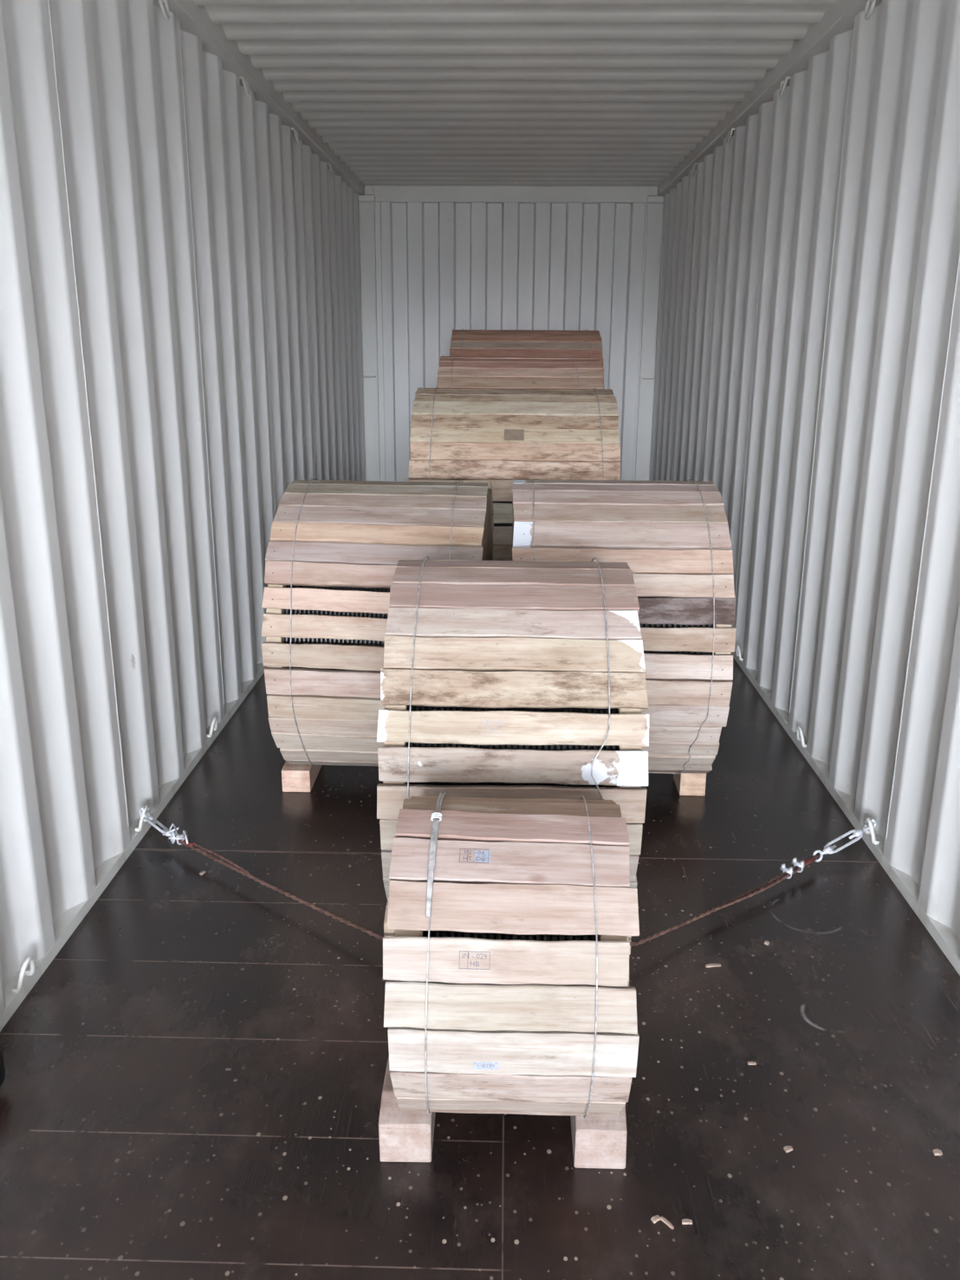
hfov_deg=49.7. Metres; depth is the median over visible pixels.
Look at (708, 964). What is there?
chip
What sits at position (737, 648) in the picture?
ring
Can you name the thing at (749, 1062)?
chip
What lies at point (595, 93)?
ceiling
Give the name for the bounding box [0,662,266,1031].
bottom side rail
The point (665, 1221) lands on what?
chip
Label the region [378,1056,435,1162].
block
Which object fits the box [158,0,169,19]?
ring
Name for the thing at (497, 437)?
drum
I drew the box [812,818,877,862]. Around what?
turnbuckle
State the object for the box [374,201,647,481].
wall
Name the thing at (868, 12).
ring
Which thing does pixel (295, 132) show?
ring
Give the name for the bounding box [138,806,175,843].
turnbuckle
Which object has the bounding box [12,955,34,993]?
ring
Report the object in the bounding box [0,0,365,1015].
wall
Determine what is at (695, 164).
ring
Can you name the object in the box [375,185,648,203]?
top end rail
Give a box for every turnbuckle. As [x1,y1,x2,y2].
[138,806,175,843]
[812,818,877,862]
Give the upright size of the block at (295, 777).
0.085 m
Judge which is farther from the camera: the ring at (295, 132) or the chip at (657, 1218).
the ring at (295, 132)
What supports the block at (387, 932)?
on the floor
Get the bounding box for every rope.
[162,823,384,940]
[630,854,818,946]
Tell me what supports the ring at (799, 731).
attached to the wall at (808, 364)
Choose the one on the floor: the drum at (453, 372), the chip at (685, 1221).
the chip at (685, 1221)
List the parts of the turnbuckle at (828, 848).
threaded rod, frame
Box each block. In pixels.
[281,760,322,792]
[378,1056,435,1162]
[383,901,395,936]
[570,1104,627,1169]
[628,935,631,955]
[673,773,706,795]
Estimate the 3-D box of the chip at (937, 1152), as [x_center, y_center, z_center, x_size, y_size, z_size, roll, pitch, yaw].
[0.910,1.019,2.063,0.016,0.005,0.016,1,16,1]
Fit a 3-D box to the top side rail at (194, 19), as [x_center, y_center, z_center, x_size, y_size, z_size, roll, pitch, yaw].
[-1.086,-1.821,2.236,0.086,0.098,12.050,1,16,1]
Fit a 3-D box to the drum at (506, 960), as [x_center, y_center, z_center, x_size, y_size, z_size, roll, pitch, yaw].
[0.058,0.598,2.020,0.434,0.600,0.596,1,16,1]
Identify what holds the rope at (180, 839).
attached to the wall at (181, 324)
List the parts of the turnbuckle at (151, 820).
frame, threaded rod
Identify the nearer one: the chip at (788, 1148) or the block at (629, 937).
the chip at (788, 1148)
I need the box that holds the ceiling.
[193,0,840,186]
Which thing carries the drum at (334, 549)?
on the block
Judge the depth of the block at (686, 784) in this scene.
3.67 m
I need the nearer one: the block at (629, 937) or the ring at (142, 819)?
the block at (629, 937)
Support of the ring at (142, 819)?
attached to the wall at (181, 324)
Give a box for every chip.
[650,1215,660,1223]
[660,1215,674,1229]
[682,1218,692,1224]
[705,963,721,967]
[747,1061,756,1065]
[783,1145,792,1152]
[932,1149,942,1156]
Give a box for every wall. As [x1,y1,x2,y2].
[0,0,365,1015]
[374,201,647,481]
[649,0,959,959]
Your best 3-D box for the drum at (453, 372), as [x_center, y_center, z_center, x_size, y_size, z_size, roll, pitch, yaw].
[0.225,-1.001,6.212,0.919,1.353,1.353,1,16,1]
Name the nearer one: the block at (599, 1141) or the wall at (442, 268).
the block at (599, 1141)
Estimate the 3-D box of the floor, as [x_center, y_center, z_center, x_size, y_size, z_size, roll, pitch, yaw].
[0.066,0.770,2.965,2.330,0.028,12.070,1,16,1]
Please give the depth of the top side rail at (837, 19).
4.44 m
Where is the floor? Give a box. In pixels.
[0,657,959,1279]
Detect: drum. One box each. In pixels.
[261,477,493,766]
[376,555,649,901]
[383,792,639,1117]
[407,386,620,560]
[436,355,603,389]
[449,328,604,389]
[512,477,736,774]
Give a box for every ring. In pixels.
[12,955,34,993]
[134,805,149,831]
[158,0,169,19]
[206,716,217,737]
[239,76,250,96]
[291,127,298,142]
[326,162,333,175]
[690,162,697,175]
[727,128,735,143]
[735,644,743,660]
[779,76,791,97]
[796,726,807,747]
[864,0,877,19]
[864,817,879,844]
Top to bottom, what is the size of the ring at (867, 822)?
0.070 m
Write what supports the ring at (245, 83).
attached to the wall at (181, 324)
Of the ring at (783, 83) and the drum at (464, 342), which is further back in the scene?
the drum at (464, 342)
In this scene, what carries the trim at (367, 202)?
attached to the wall at (442, 268)
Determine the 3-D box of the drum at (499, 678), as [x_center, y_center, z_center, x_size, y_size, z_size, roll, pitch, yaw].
[0.082,0.251,2.683,0.589,0.930,0.936,1,16,1]
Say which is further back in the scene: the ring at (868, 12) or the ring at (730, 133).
the ring at (730, 133)
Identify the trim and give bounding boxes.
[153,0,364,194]
[358,185,380,480]
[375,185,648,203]
[634,186,664,480]
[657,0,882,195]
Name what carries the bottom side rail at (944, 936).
attached to the wall at (808, 364)
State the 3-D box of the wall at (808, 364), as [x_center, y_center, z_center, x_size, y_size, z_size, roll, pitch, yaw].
[1.264,-0.530,2.577,0.041,2.700,12.110,1,16,1]
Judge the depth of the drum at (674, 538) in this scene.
3.16 m
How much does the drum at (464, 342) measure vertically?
1.513 m
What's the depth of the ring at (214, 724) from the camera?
4.11 m
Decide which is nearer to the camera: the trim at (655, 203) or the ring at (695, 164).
the ring at (695, 164)
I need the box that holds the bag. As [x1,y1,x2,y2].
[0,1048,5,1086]

